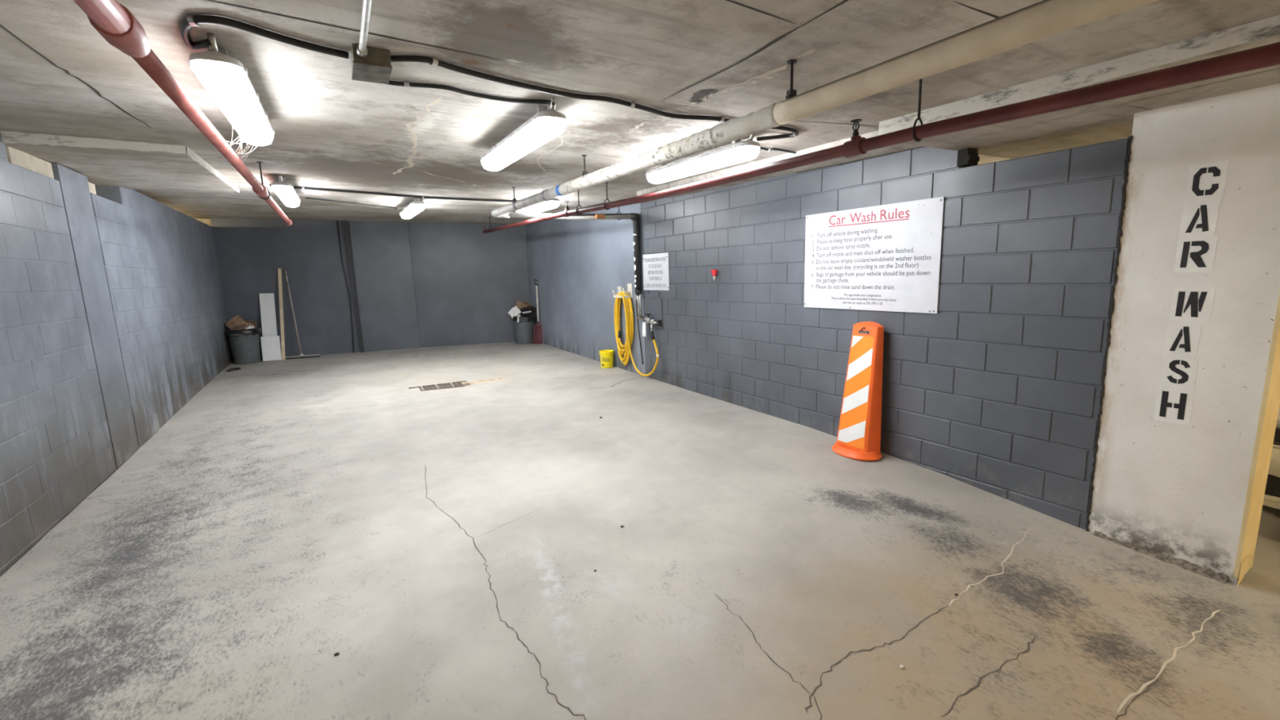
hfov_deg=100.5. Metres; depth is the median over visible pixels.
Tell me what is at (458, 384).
floor drain
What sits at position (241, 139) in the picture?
cobweb
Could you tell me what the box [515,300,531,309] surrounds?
carton
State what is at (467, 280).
wall
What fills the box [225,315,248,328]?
flap
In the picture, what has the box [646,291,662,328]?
access panel
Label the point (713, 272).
handle
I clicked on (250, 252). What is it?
wall
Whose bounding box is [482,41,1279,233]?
pipe
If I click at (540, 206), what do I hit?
ceiling light
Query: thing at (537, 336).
shovel
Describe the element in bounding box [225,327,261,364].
trash can
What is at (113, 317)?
wall
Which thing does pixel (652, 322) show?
valve
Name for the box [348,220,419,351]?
wall
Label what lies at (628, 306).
hose
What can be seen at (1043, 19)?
drain pipe
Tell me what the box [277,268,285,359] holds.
wood strip
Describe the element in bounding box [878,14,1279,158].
ceiling beam
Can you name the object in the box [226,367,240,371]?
rubber offcut
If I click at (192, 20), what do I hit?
cable
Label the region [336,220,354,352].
pipe
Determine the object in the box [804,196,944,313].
sign
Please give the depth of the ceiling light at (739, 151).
3.76 m
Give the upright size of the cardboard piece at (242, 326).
0.173 m
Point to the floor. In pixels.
(291, 515)
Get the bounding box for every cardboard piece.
[230,324,249,330]
[244,320,257,326]
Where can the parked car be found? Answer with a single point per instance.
(1272, 494)
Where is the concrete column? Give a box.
[1088,83,1279,586]
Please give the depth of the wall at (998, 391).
3.96 m
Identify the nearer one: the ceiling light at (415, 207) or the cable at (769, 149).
the cable at (769, 149)
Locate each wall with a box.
[0,133,232,575]
[195,218,211,226]
[210,217,359,360]
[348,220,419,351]
[407,222,529,347]
[524,135,1133,531]
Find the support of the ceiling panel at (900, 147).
attached to the ceiling
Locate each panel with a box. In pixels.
[507,306,521,317]
[636,130,921,197]
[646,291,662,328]
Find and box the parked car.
[1262,405,1279,509]
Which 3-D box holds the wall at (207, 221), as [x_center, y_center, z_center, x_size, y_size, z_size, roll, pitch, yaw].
[-3.602,-1.529,11.995,20.800,3.400,0.200,-7,11,-29]
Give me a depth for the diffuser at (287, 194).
5.23 m
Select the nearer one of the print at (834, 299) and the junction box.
the junction box
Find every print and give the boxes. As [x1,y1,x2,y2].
[832,297,896,301]
[842,301,882,305]
[844,294,880,297]
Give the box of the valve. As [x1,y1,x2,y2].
[636,313,661,336]
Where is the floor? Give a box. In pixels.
[0,342,1279,719]
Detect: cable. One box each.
[179,13,348,58]
[269,183,512,202]
[305,197,397,208]
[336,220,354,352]
[387,80,555,105]
[390,54,799,141]
[759,146,795,153]
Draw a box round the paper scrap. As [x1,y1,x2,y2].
[244,324,253,329]
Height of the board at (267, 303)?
1.185 m
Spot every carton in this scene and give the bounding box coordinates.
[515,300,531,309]
[520,306,534,316]
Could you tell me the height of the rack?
0.213 m
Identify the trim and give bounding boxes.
[340,220,364,352]
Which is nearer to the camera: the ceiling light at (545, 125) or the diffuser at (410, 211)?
the ceiling light at (545, 125)
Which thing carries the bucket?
on the floor
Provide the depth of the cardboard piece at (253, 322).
9.48 m
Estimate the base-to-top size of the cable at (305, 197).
0.017 m
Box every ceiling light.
[188,32,275,146]
[271,174,300,207]
[400,197,425,218]
[480,97,566,171]
[515,197,559,213]
[646,133,759,183]
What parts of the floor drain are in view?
frame rail, frame rail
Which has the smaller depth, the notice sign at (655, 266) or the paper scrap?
the notice sign at (655, 266)
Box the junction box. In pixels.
[351,43,392,84]
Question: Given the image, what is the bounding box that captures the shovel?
[532,279,542,344]
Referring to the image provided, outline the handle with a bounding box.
[711,269,717,280]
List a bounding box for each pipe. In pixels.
[73,0,292,225]
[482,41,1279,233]
[491,0,1157,220]
[631,212,643,364]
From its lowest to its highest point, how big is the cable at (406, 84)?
0.057 m
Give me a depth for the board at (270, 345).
9.50 m
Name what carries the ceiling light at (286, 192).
attached to the ceiling
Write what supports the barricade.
on the floor
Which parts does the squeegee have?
handle, rubber blade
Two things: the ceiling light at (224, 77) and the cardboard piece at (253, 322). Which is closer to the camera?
the ceiling light at (224, 77)
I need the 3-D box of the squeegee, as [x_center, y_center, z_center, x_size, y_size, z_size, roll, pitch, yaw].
[-6.275,-0.850,9.755,0.571,1.615,0.306,-6,10,-22]
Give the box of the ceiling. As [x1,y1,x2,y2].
[0,0,1279,223]
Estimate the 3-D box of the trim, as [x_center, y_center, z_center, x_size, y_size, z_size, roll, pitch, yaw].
[-5.464,-1.378,10.128,0.135,2.500,0.080,-7,11,-29]
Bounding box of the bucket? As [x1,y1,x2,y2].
[599,349,613,368]
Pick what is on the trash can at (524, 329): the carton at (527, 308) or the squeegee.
the carton at (527, 308)
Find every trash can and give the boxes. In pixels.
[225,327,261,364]
[511,315,536,344]
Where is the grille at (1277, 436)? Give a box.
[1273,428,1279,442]
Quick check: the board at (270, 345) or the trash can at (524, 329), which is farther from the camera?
the trash can at (524, 329)
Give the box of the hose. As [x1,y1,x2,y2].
[613,290,658,376]
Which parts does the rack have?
plate, arm, plate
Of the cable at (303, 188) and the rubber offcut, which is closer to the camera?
the cable at (303, 188)
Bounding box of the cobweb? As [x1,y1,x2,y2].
[225,131,257,164]
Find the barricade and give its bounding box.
[831,321,884,461]
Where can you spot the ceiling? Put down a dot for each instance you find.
(727, 59)
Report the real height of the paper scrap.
0.085 m
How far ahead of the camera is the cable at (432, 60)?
2.63 m
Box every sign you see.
[642,252,669,290]
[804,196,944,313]
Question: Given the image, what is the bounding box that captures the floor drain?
[408,377,506,391]
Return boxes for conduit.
[356,0,372,57]
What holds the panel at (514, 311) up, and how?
on the trash can at (524, 329)
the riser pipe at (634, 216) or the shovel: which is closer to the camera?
the riser pipe at (634, 216)
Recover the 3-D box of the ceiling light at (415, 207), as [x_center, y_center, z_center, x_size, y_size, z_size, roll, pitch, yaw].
[-3.059,-2.029,7.132,0.179,0.200,1.450,-7,11,-29]
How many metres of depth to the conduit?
1.85 m
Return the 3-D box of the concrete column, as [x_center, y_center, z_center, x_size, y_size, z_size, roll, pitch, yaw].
[2.905,-0.018,2.816,0.303,2.570,0.630,-7,11,-29]
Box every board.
[258,293,277,336]
[260,335,281,361]
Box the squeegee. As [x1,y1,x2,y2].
[284,269,319,359]
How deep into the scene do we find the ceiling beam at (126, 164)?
3.98 m
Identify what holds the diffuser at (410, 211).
attached to the ceiling light at (415, 207)
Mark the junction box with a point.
(376, 67)
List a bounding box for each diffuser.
[271,185,299,207]
[400,204,425,218]
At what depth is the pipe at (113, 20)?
1.70 m
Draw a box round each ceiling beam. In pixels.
[0,129,239,192]
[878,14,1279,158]
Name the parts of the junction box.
lid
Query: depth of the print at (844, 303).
4.35 m
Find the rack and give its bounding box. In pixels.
[612,283,632,297]

